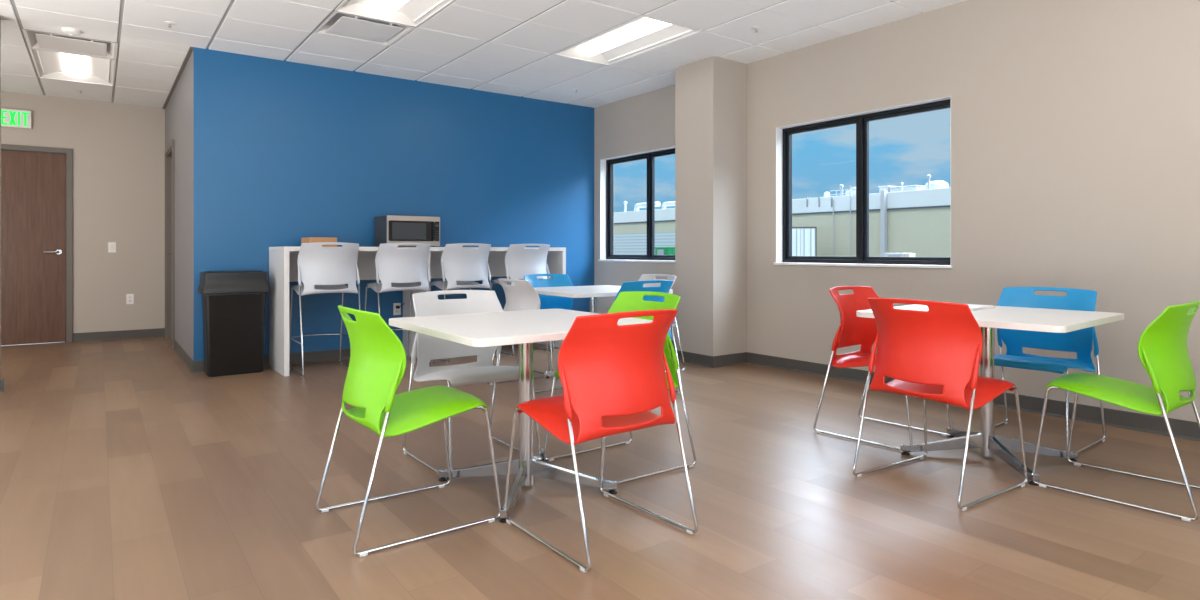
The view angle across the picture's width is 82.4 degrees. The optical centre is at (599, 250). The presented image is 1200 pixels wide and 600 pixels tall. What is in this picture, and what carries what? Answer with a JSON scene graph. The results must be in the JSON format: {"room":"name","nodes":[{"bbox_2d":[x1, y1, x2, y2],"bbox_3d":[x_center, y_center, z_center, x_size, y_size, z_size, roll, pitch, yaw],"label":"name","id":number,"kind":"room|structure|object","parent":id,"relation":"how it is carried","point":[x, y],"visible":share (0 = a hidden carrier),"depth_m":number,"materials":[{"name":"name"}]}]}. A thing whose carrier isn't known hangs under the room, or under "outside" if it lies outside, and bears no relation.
{"room":"common room","nodes":[
{"label":"common room","id":0,"kind":"room"},
{"bbox_2d":[0,18,0,378],"bbox_3d":[-5.259,-0.451,4.367,2.172,2.950,0.140,0,0,-36],"label":"wall","id":1,"kind":"structure","parent":0,"point":[0,18],"depth_m":5.04,"materials":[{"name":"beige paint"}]},
{"bbox_2d":[0,379,3,392],"bbox_3d":[-5.202,0.975,4.313,2.200,0.098,0.014,0,0,-36],"label":"baseboard","id":2,"kind":"structure","parent":1,"relation":"attached to","point":[1,380],"depth_m":4.96,"materials":[{"name":"rubber"}]},
{"bbox_2d":[1,91,164,332],"bbox_3d":[-6.502,-0.451,7.355,3.696,2.950,0.150,0,0,-36],"label":"wall","id":3,"kind":"structure","parent":0,"point":[119,149],"depth_m":7.89,"materials":[{"name":"beige paint"}]},
{"bbox_2d":[1,108,31,128],"bbox_3d":[-6.314,-1.420,7.369,0.314,0.196,0.048,0,0,-36],"label":"exit sign","id":4,"kind":"object","parent":3,"relation":"attached to","point":[13,118],"visible":0.97,"depth_m":7.37,"materials":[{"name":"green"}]},
{"bbox_2d":[1,144,72,345],"bbox_3d":[-6.351,-0.058,7.419,1.022,2.163,0.205,0,0,-36],"label":"door","id":5,"kind":"structure","parent":3,"relation":"in","point":[36,182],"depth_m":7.51,"materials":[{"name":"brown wood"}]},
{"bbox_2d":[108,242,115,252],"bbox_3d":[-5.622,-0.038,7.900,0.072,0.118,0.009,0,0,-36],"label":"light switch","id":6,"kind":"object","parent":3,"relation":"attached to","point":[111,245],"visible":1,"depth_m":7.90,"materials":[{"name":"white plastic"}]},
{"bbox_2d":[73,328,164,341],"bbox_3d":[-5.557,0.975,7.945,0.874,0.098,0.014,0,0,-36],"label":"baseboard","id":7,"kind":"structure","parent":3,"relation":"attached to","point":[159,332],"depth_m":7.93,"materials":[{"name":"rubber"}]},
{"bbox_2d":[126,294,133,303],"bbox_3d":[-5.484,0.564,8.002,0.072,0.118,0.008,0,0,-36],"label":"wall socket","id":8,"kind":"object","parent":3,"relation":"attached to","point":[129,297],"visible":1,"depth_m":8.00,"materials":[{"name":"white plastic"}]},
{"bbox_2d":[165,53,191,358],"bbox_3d":[-4.291,-0.451,7.082,0.150,2.950,2.901,0,0,-36],"label":"wall","id":9,"kind":"structure","parent":0,"point":[178,110],"depth_m":6.42,"materials":[{"name":"paint"}]},
{"bbox_2d":[165,139,174,348],"bbox_3d":[-4.690,-0.069,7.609,0.172,2.185,1.010,0,0,-36],"label":"door","id":10,"kind":"structure","parent":9,"relation":"in","point":[170,150],"depth_m":7.92,"materials":[{"name":"grey metal"}]},
{"bbox_2d":[162,47,192,108],"bbox_3d":[-4.318,-1.706,6.969,0.025,0.024,3.050,0,0,-36],"label":"trim","id":11,"kind":"structure","parent":9,"relation":"attached to","point":[190,50],"depth_m":6.63,"materials":[{"name":"grey"}]},
{"bbox_2d":[173,339,193,372],"bbox_3d":[-3.930,0.975,6.451,0.014,0.098,1.756,0,0,-36],"label":"baseboard","id":12,"kind":"structure","parent":9,"relation":"attached to","point":[178,349],"depth_m":6.29,"materials":[{"name":"rubber"}]},
{"bbox_2d":[356,263,359,283],"bbox_3d":[-2.072,0.196,5.872,0.024,0.186,0.064,0,0,-36],"label":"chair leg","id":13,"kind":"object","parent":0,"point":[357,272],"depth_m":5.86,"materials":[{"name":"silver metal"}]},
{"bbox_2d":[376,263,378,283],"bbox_3d":[-1.940,0.196,5.968,0.024,0.186,0.064,0,0,-36],"label":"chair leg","id":14,"kind":"object","parent":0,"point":[377,264],"depth_m":5.96,"materials":[{"name":"silver metal"}]},
{"bbox_2d":[192,47,593,360],"bbox_3d":[-1.700,-0.451,7.088,4.338,2.950,0.150,0,0,-36],"label":"wall","id":15,"kind":"structure","parent":0,"point":[284,152],"depth_m":6.55,"materials":[{"name":"blue paint"}]},
{"bbox_2d":[194,344,402,372],"bbox_3d":[-1.732,0.975,6.963,4.138,0.098,0.014,0,0,-36],"label":"baseboard","id":16,"kind":"structure","parent":15,"relation":"attached to","point":[325,355],"depth_m":6.29,"materials":[{"name":"rubber"}]},
{"bbox_2d":[393,303,400,314],"bbox_3d":[-2.003,0.576,6.769,0.072,0.118,0.008,0,0,-36],"label":"wall socket","id":17,"kind":"object","parent":15,"relation":"attached to","point":[395,311],"visible":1,"depth_m":6.76,"materials":[{"name":"white plastic"}]},
{"bbox_2d":[269,247,565,250],"bbox_3d":[-1.649,-0.015,6.643,2.743,0.038,0.625,0,0,-36],"label":"countertop","id":18,"kind":"structure","parent":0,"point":[270,248],"depth_m":6.20,"materials":[{"name":"white laminate"}]},
{"bbox_2d":[427,262,430,281],"bbox_3d":[-1.559,0.196,6.247,0.024,0.186,0.064,0,0,-36],"label":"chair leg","id":19,"kind":"object","parent":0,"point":[428,271],"depth_m":6.24,"materials":[{"name":"silver metal"}]},
{"bbox_2d":[442,263,444,281],"bbox_3d":[-1.449,0.196,6.328,0.024,0.186,0.064,0,0,-36],"label":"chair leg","id":20,"kind":"object","parent":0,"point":[443,264],"depth_m":6.32,"materials":[{"name":"silver metal"}]},
{"bbox_2d":[0,0,966,107],"bbox_3d":[-1.365,-1.876,3.586,7.534,0.340,12.000,0,0,-36],"label":"ceiling","id":21,"kind":"structure","parent":0,"point":[508,47],"depth_m":5.46,"materials":[{"name":"tile"}]},
{"bbox_2d":[22,29,117,58],"bbox_3d":[-4.380,-1.753,5.697,0.604,0.106,0.604,0,0,-36],"label":"ceiling vent","id":22,"kind":"object","parent":21,"relation":"in","point":[41,40],"visible":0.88,"depth_m":5.71,"materials":[{"name":"white metal"}]},
{"bbox_2d":[61,27,81,35],"bbox_3d":[-4.085,-1.685,5.301,0.124,0.043,0.124,0,0,-36],"label":"smoke detector","id":23,"kind":"object","parent":21,"relation":"attached to","point":[69,31],"visible":1,"depth_m":5.27,"materials":[{"name":"white plastic"}]},
{"bbox_2d":[29,48,115,85],"bbox_3d":[-4.921,-1.753,6.436,0.602,0.097,1.211,0,0,-36],"label":"ceiling light","id":24,"kind":"object","parent":21,"relation":"attached to","point":[48,64],"visible":0.69,"depth_m":6.52,"materials":[{"name":"white"}]},
{"bbox_2d":[60,53,89,77],"bbox_3d":[-4.921,-1.749,6.436,0.208,0.041,1.111,0,0,-36],"label":"diffuser","id":25,"kind":"object","parent":24,"relation":"attached to","point":[71,65],"depth_m":6.47,"materials":[{"name":"white"}]},
{"bbox_2d":[164,21,175,27],"bbox_3d":[-3.223,-1.690,5.139,0.072,0.032,0.072,0,0,-36],"label":"sprinkler","id":26,"kind":"object","parent":21,"relation":"attached to","point":[166,22],"visible":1,"depth_m":5.13,"materials":[{"name":"white metal"}]},
{"bbox_2d":[313,11,415,45],"bbox_3d":[-1.824,-1.753,5.301,0.604,0.106,0.604,0,0,-36],"label":"ceiling vent","id":27,"kind":"object","parent":21,"relation":"in","point":[338,24],"visible":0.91,"depth_m":5.32,"materials":[{"name":"white metal"}]},
{"bbox_2d":[335,0,454,26],"bbox_3d":[-1.283,-1.753,4.563,0.602,0.097,1.211,0,0,-36],"label":"ceiling light","id":28,"kind":"object","parent":21,"relation":"attached to","point":[414,13],"visible":0.98,"depth_m":4.93,"materials":[{"name":"white plastic"}]},
{"bbox_2d":[367,0,408,13],"bbox_3d":[-1.283,-1.749,4.563,0.208,0.041,1.111,0,0,-36],"label":"diffuser","id":29,"kind":"object","parent":28,"relation":"attached to","point":[373,6],"depth_m":4.88,"materials":[{"name":"white"}]},
{"bbox_2d":[553,15,701,64],"bbox_3d":[0.193,-1.753,5.643,0.602,0.097,1.211,0,0,-36],"label":"ceiling light","id":30,"kind":"object","parent":21,"relation":"attached to","point":[638,35],"visible":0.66,"depth_m":5.68,"materials":[{"name":"white plastic"}]},
{"bbox_2d":[577,18,671,55],"bbox_3d":[0.193,-1.749,5.643,0.208,0.041,1.111,0,0,-36],"label":"diffuser","id":31,"kind":"object","parent":30,"relation":"attached to","point":[642,27],"depth_m":5.59,"materials":[{"name":"white plastic"}]},
{"bbox_2d":[752,26,760,32],"bbox_3d":[1.199,-1.690,5.252,0.072,0.032,0.072,0,0,-36],"label":"sprinkler","id":32,"kind":"object","parent":21,"relation":"attached to","point":[756,28],"visible":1,"depth_m":5.24,"materials":[{"name":"white metal"}]},
{"bbox_2d":[487,261,490,280],"bbox_3d":[-1.068,0.196,6.607,0.024,0.186,0.064,0,0,-36],"label":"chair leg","id":33,"kind":"object","parent":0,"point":[488,269],"depth_m":6.59,"materials":[{"name":"silver metal"}]},
{"bbox_2d":[0,336,1199,599],"bbox_3d":[-1.365,1.084,3.586,7.934,0.120,12.400,0,0,-36],"label":"floor","id":34,"kind":"structure","parent":0,"point":[127,472],"depth_m":2.86,"materials":[{"name":"brown wood"}]},
{"bbox_2d":[198,270,269,376],"bbox_3d":[-3.075,0.597,5.761,0.500,0.853,0.316,0,0,-36],"label":"trash can","id":35,"kind":"object","parent":34,"relation":"on","point":[233,302],"visible":1,"depth_m":5.64,"materials":[{"name":"black plastic"}]},
{"bbox_2d":[289,242,360,377],"bbox_3d":[-2.369,0.477,5.878,0.496,1.093,0.621,0,0,-36],"label":"bar stool","id":36,"kind":"object","parent":34,"relation":"on","point":[320,270],"visible":0.98,"depth_m":5.67,"materials":[{"name":"white plastic"}]},
{"bbox_2d":[298,265,300,285],"bbox_3d":[-2.453,0.196,5.593,0.024,0.186,0.064,0,0,-36],"label":"socket","id":37,"kind":"object","parent":36,"relation":"attached to","point":[299,266],"depth_m":5.59,"materials":[{"name":"white plastic"}]},
{"bbox_2d":[364,243,434,364],"bbox_3d":[-1.856,0.477,6.254,0.496,1.093,0.621,0,0,-36],"label":"bar stool","id":38,"kind":"object","parent":34,"relation":"on","point":[397,269],"visible":0.98,"depth_m":6.04,"materials":[{"name":"white plastic"}]},
{"bbox_2d":[316,305,501,556],"bbox_3d":[-0.738,0.615,2.639,0.562,0.818,0.496,0,0,-36],"label":"chair","id":39,"kind":"object","parent":34,"relation":"on","point":[377,364],"visible":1,"depth_m":2.45,"materials":[{"name":"green plastic"}]},
{"bbox_2d":[385,360,402,413],"bbox_3d":[-0.710,0.471,2.366,0.064,0.186,0.024,0,0,-36],"label":"socket","id":40,"kind":"object","parent":39,"relation":"attached to","point":[397,373],"depth_m":2.37,"materials":[{"name":"green plastic"}]},
{"bbox_2d":[269,247,565,375],"bbox_3d":[-1.649,0.495,6.643,2.743,1.058,0.625,0,0,-36],"label":"bar counter","id":41,"kind":"object","parent":34,"relation":"on","point":[283,265],"depth_m":6.17,"materials":[{"name":"white laminate"}]},
{"bbox_2d":[301,237,336,246],"bbox_3d":[-2.500,-0.076,6.102,0.236,0.083,0.280,0,0,-36],"label":"cardboard box","id":42,"kind":"object","parent":41,"relation":"on","point":[306,239],"visible":0.75,"depth_m":6.00,"materials":[{"name":"brown cardboard"}]},
{"bbox_2d":[375,215,439,246],"bbox_3d":[-1.847,-0.180,6.595,0.516,0.292,0.396,0,0,-36],"label":"microwave","id":43,"kind":"object","parent":41,"relation":"on","point":[388,228],"visible":0.8,"depth_m":6.46,"materials":[{"name":"grey metal"}]},
{"bbox_2d":[430,243,494,362],"bbox_3d":[-1.365,0.477,6.613,0.496,1.093,0.621,0,0,-36],"label":"bar stool","id":44,"kind":"object","parent":34,"relation":"on","point":[461,267],"visible":0.94,"depth_m":6.39,"materials":[{"name":"white plastic"}]},
{"bbox_2d":[403,290,540,479],"bbox_3d":[-0.637,0.615,3.393,0.496,0.818,0.562,0,0,-36],"label":"chair","id":45,"kind":"object","parent":34,"relation":"on","point":[428,347],"visible":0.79,"depth_m":3.47,"materials":[{"name":"grey plastic"}]},
{"bbox_2d":[411,332,416,364],"bbox_3d":[-0.910,0.471,3.366,0.024,0.186,0.064,0,0,-36],"label":"socket","id":46,"kind":"object","parent":45,"relation":"attached to","point":[413,355],"depth_m":3.36,"materials":[{"name":"grey plastic"}]},
{"bbox_2d":[496,346,501,355],"bbox_3d":[-0.529,0.471,3.644,0.024,0.186,0.064,0,0,-36],"label":"socket","id":47,"kind":"object","parent":45,"relation":"attached to","point":[498,348],"depth_m":3.65,"materials":[{"name":"grey plastic"}]},
{"bbox_2d":[491,244,554,355],"bbox_3d":[-0.828,0.477,7.006,0.496,1.093,0.621,0,0,-36],"label":"bar stool","id":48,"kind":"object","parent":34,"relation":"on","point":[520,261],"visible":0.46,"depth_m":6.77,"materials":[{"name":"white plastic"}]},
{"bbox_2d":[488,278,562,392],"bbox_3d":[-0.491,0.615,5.192,0.562,0.818,0.496,0,0,-36],"label":"chair","id":49,"kind":"object","parent":34,"relation":"on","point":[519,296],"visible":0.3,"depth_m":5.00,"materials":[{"name":"grey plastic"}]},
{"bbox_2d":[389,309,670,522],"bbox_3d":[-0.323,0.664,2.980,0.914,0.720,0.914,0,0,-36],"label":"cafe table","id":50,"kind":"object","parent":34,"relation":"on","point":[524,328],"visible":0.87,"depth_m":2.94,"materials":[{"name":"white laminate"}]},
{"bbox_2d":[517,274,573,373],"bbox_3d":[-0.364,0.615,5.923,0.496,0.818,0.562,0,0,-36],"label":"chair","id":51,"kind":"object","parent":34,"relation":"on","point":[558,280],"visible":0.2,"depth_m":6.12,"materials":[{"name":"blue plastic"}]},
{"bbox_2d":[503,309,697,572],"bbox_3d":[-0.012,0.615,2.532,0.496,0.818,0.562,0,0,-38],"label":"chair","id":52,"kind":"object","parent":34,"relation":"on","point":[612,375],"visible":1,"depth_m":2.34,"materials":[{"name":"red plastic"}]},
{"bbox_2d":[561,363,572,420],"bbox_3d":[-0.114,0.471,2.278,0.024,0.186,0.064,0,0,-38],"label":"socket","id":53,"kind":"object","parent":52,"relation":"attached to","point":[566,368],"depth_m":2.29,"materials":[{"name":"red plastic"}]},
{"bbox_2d":[663,351,675,401],"bbox_3d":[0.259,0.471,2.567,0.024,0.186,0.064,0,0,-38],"label":"socket","id":54,"kind":"object","parent":52,"relation":"attached to","point":[669,377],"depth_m":2.55,"materials":[{"name":"red plastic"}]},
{"bbox_2d":[534,285,672,377],"bbox_3d":[-0.053,0.664,5.439,0.914,0.720,0.914,0,0,-35],"label":"cafe table","id":55,"kind":"object","parent":34,"relation":"on","point":[594,291],"visible":0.43,"depth_m":5.26,"materials":[{"name":"white laminate"}]},
{"bbox_2d":[543,291,695,483],"bbox_3d":[0.089,0.615,3.291,0.562,0.818,0.496,0,0,-36],"label":"chair","id":56,"kind":"object","parent":34,"relation":"on","point":[628,301],"visible":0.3,"depth_m":3.33,"materials":[{"name":"green plastic"}]},
{"bbox_2d":[668,333,678,370],"bbox_3d":[0.340,0.471,3.182,0.064,0.186,0.024,0,0,-36],"label":"socket","id":57,"kind":"object","parent":56,"relation":"attached to","point":[675,367],"depth_m":3.18,"materials":[{"name":"green plastic"}]},
{"bbox_2d":[615,280,682,392],"bbox_3d":[0.234,0.615,4.980,0.496,0.818,0.562,0,0,-36],"label":"chair","id":58,"kind":"object","parent":34,"relation":"on","point":[665,286],"visible":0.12,"depth_m":4.82,"materials":[{"name":"blue plastic"}]},
{"bbox_2d":[638,274,684,372],"bbox_3d":[0.360,0.615,5.890,0.562,0.818,0.496,0,0,-36],"label":"chair","id":59,"kind":"object","parent":34,"relation":"on","point":[644,277],"visible":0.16,"depth_m":6.02,"materials":[{"name":"grey plastic"}]},
{"bbox_2d":[813,286,952,451],"bbox_3d":[1.571,0.615,3.813,0.496,0.818,0.562,0,0,-40],"label":"chair","id":60,"kind":"object","parent":34,"relation":"on","point":[852,330],"visible":0.65,"depth_m":3.96,"materials":[{"name":"red plastic"}]},
{"bbox_2d":[831,321,841,351],"bbox_3d":[1.301,0.471,3.767,0.024,0.186,0.064,0,0,-40],"label":"socket","id":61,"kind":"object","parent":60,"relation":"attached to","point":[838,335],"depth_m":3.77,"materials":[{"name":"red plastic"}]},
{"bbox_2d":[853,298,1027,510],"bbox_3d":[1.507,0.615,3.041,0.562,0.818,0.496,0,0,-33],"label":"chair","id":62,"kind":"object","parent":34,"relation":"on","point":[934,354],"visible":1,"depth_m":2.89,"materials":[{"name":"red plastic"}]},
{"bbox_2d":[868,333,877,372],"bbox_3d":[1.262,0.471,3.163,0.064,0.186,0.024,0,0,-33],"label":"socket","id":63,"kind":"object","parent":62,"relation":"attached to","point":[872,358],"depth_m":3.15,"materials":[{"name":"red plastic"}]},
{"bbox_2d":[970,344,979,389],"bbox_3d":[1.520,0.471,2.768,0.064,0.186,0.024,0,0,-33],"label":"socket","id":64,"kind":"object","parent":62,"relation":"attached to","point":[974,348],"depth_m":2.78,"materials":[{"name":"red plastic"}]},
{"bbox_2d":[856,305,1123,485],"bbox_3d":[1.917,0.664,3.392,0.914,0.720,0.914,0,0,-40],"label":"cafe table","id":65,"kind":"object","parent":34,"relation":"on","point":[990,444],"visible":0.82,"depth_m":3.36,"materials":[{"name":"white laminate"}]},
{"bbox_2d":[968,304,994,310],"bbox_3d":[1.922,0.298,3.638,0.288,0.012,0.228,0,0,-40],"label":"paper stack","id":66,"kind":"object","parent":65,"relation":"on","point":[973,307],"visible":0.52,"depth_m":3.58,"materials":[{"name":"white paper"}]},
{"bbox_2d":[979,287,1105,452],"bbox_3d":[2.360,0.615,3.717,0.562,0.818,0.496,0,0,-39],"label":"chair","id":67,"kind":"object","parent":34,"relation":"on","point":[1081,341],"visible":0.79,"depth_m":3.78,"materials":[{"name":"blue plastic"}]},
{"bbox_2d":[997,328,1001,346],"bbox_3d":[2.318,0.471,3.987,0.064,0.186,0.024,0,0,-39],"label":"socket","id":68,"kind":"object","parent":67,"relation":"attached to","point":[999,330],"depth_m":3.98,"materials":[{"name":"blue plastic"}]},
{"bbox_2d":[1093,328,1098,356],"bbox_3d":[2.616,0.471,3.621,0.064,0.186,0.024,0,0,-39],"label":"socket","id":69,"kind":"object","parent":67,"relation":"attached to","point":[1096,348],"depth_m":3.62,"materials":[{"name":"blue plastic"}]},
{"bbox_2d":[1032,301,1199,521],"bbox_3d":[2.249,0.615,2.941,0.496,0.818,0.562,0,0,-40],"label":"chair","id":70,"kind":"object","parent":34,"relation":"on","point":[1163,353],"visible":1,"depth_m":2.73,"materials":[{"name":"green plastic"}]},
{"bbox_2d":[1142,347,1161,394],"bbox_3d":[2.157,0.471,2.683,0.024,0.186,0.064,0,0,-40],"label":"socket","id":71,"kind":"object","parent":70,"relation":"attached to","point":[1147,362],"depth_m":2.69,"materials":[{"name":"green plastic"}]},
{"bbox_2d":[675,56,746,355],"bbox_3d":[1.023,-0.361,6.334,0.433,2.770,0.490,0,0,-36],"label":"wall column","id":72,"kind":"structure","parent":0,"point":[711,92],"depth_m":6.15,"materials":[{"name":"beige paint"}]},
{"bbox_2d":[677,350,713,367],"bbox_3d":[0.842,0.975,6.202,0.014,0.098,0.500,0,0,-36],"label":"baseboard","id":73,"kind":"structure","parent":72,"relation":"attached to","point":[692,358],"depth_m":6.17,"materials":[{"name":"rubber"}]},
{"bbox_2d":[713,352,746,367],"bbox_3d":[1.170,0.975,6.130,0.439,0.098,0.014,0,0,-36],"label":"baseboard","id":74,"kind":"structure","parent":72,"relation":"attached to","point":[738,358],"depth_m":6.12,"materials":[{"name":"rubber"}]},
{"bbox_2d":[594,0,1199,421],"bbox_3d":[2.597,-0.451,4.720,0.200,2.950,9.149,0,0,-36],"label":"wall","id":75,"kind":"structure","parent":0,"point":[1075,124],"depth_m":4.41,"materials":[{"name":"beige paint"}]},
{"bbox_2d":[598,146,674,262],"bbox_3d":[0.515,-0.476,7.518,0.185,1.200,1.559,0,0,-36],"label":"window","id":76,"kind":"structure","parent":75,"relation":"in","point":[606,165],"depth_m":7.87,"materials":[{"name":"black metal"}]},
{"bbox_2d":[774,96,952,268],"bbox_3d":[2.048,-0.476,5.425,0.185,1.200,1.549,0,0,-36],"label":"window","id":77,"kind":"structure","parent":75,"relation":"in","point":[784,256],"depth_m":5.47,"materials":[{"name":"black metal"}]},
{"bbox_2d":[747,352,1199,440],"bbox_3d":[3.275,0.975,3.613,0.014,0.098,6.562,0,0,-36],"label":"baseboard","id":78,"kind":"structure","parent":75,"relation":"attached to","point":[1183,429],"depth_m":4.23,"materials":[{"name":"rubber"}]},
{"label":"outside","id":79,"kind":"structure","parent":0,"visible":0},
{"bbox_3d":[26.859,2.374,69.233,114.866,0.300,200.000,0,0,-36],"label":"ground","id":80,"kind":"structure","parent":79,"visible":0},
{"bbox_2d":[655,247,674,254],"bbox_3d":[7.923,0.852,68.678,2.200,2.444,5.263,0,0,-36],"label":"waste container","id":81,"kind":"object","parent":80,"relation":"on","point":[658,250],"visible":0.27,"depth_m":68.90,"materials":[{"name":"green"}]},
{"bbox_2d":[614,186,950,263],"bbox_3d":[16.210,-1.550,73.831,14.620,7.548,120.000,0,0,-36],"label":"warehouse","id":82,"kind":"structure","parent":80,"relation":"on","point":[918,222],"depth_m":55.01,"materials":[{"name":"grey metal"}]},
{"bbox_2d":[634,202,660,210],"bbox_3d":[5.428,-5.089,79.773,0.560,1.026,4.269,0,0,-36],"label":"duct","id":83,"kind":"object","parent":82,"relation":"on","point":[637,206],"visible":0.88,"depth_m":80.10,"materials":[{"name":"white metal"}]},
{"bbox_2d":[662,201,674,208],"bbox_3d":[8.512,-5.024,75.560,0.488,0.895,4.953,0,0,-36],"label":"duct","id":84,"kind":"object","parent":82,"relation":"on","point":[672,203],"visible":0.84,"depth_m":76.49,"materials":[{"name":"white metal"}]},
{"bbox_2d":[829,189,849,195],"bbox_3d":[21.218,-4.989,60.742,0.080,0.826,2.108,0,0,-36],"label":"roof rail","id":85,"kind":"object","parent":82,"relation":"on","point":[836,194],"visible":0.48,"depth_m":60.98,"materials":[{"name":"grey metal"}]},
{"bbox_2d":[840,184,843,195],"bbox_3d":[20.738,-5.136,58.859,0.343,1.120,0.343,0,0,-36],"label":"stack","id":86,"kind":"object","parent":82,"relation":"on","point":[841,185],"visible":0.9,"depth_m":58.79,"materials":[{"name":"grey metal"}]},
{"bbox_2d":[846,187,855,194],"bbox_3d":[21.869,-5.065,58.582,1.500,0.777,1.052,0,0,-36],"label":"rooftop unit","id":87,"kind":"object","parent":82,"relation":"on","point":[853,189],"visible":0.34,"depth_m":58.09,"materials":[{"name":"grey paint"}]},
{"bbox_2d":[878,186,896,192],"bbox_3d":[23.654,-4.919,56.144,1.660,0.686,0.909,0,0,-36],"label":"rooftop equipment","id":88,"kind":"object","parent":82,"relation":"on","point":[879,187],"visible":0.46,"depth_m":55.65,"materials":[{"name":"grey paint"}]},
{"bbox_2d":[888,185,924,191],"bbox_3d":[24.604,-4.848,54.847,1.660,0.544,2.374,0,0,-36],"label":"box","id":89,"kind":"object","parent":82,"relation":"on","point":[911,187],"visible":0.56,"depth_m":54.12,"materials":[{"name":"grey paint"}]},
{"bbox_2d":[927,175,930,188],"bbox_3d":[24.823,-5.171,51.754,0.308,1.190,0.308,0,0,-36],"label":"stack","id":90,"kind":"object","parent":82,"relation":"on","point":[928,176],"visible":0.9,"depth_m":51.66,"materials":[{"name":"grey metal"}]},
{"bbox_2d":[924,181,948,189],"bbox_3d":[26.051,-5.000,53.050,1.712,0.849,1.712,0,0,-36],"label":"ventilator","id":91,"kind":"object","parent":82,"relation":"on","point":[933,184],"visible":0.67,"depth_m":52.38,"materials":[{"name":"grey paint"}]},
{"bbox_2d":[792,227,816,255],"bbox_3d":[16.289,0.187,55.698,2.340,4.073,5.260,0,0,16],"label":"trailer","id":92,"kind":"object","parent":80,"relation":"on","point":[804,239],"visible":0.36,"depth_m":53.14,"materials":[{"name":"grey paint"}]},
{"bbox_2d":[884,253,903,256],"bbox_3d":[19.673,1.187,45.221,1.230,2.074,1.328,0,0,-36],"label":"tall cabinet","id":93,"kind":"object","parent":80,"relation":"on","point":[885,254],"visible":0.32,"depth_m":44.82,"materials":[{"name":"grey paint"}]},
{"bbox_2d":[904,253,914,256],"bbox_3d":[20.046,1.197,44.398,0.800,2.053,0.372,0,0,-36],"label":"utility box","id":94,"kind":"object","parent":80,"relation":"on","point":[905,254],"visible":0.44,"depth_m":44.19,"materials":[{"name":"beige metal"}]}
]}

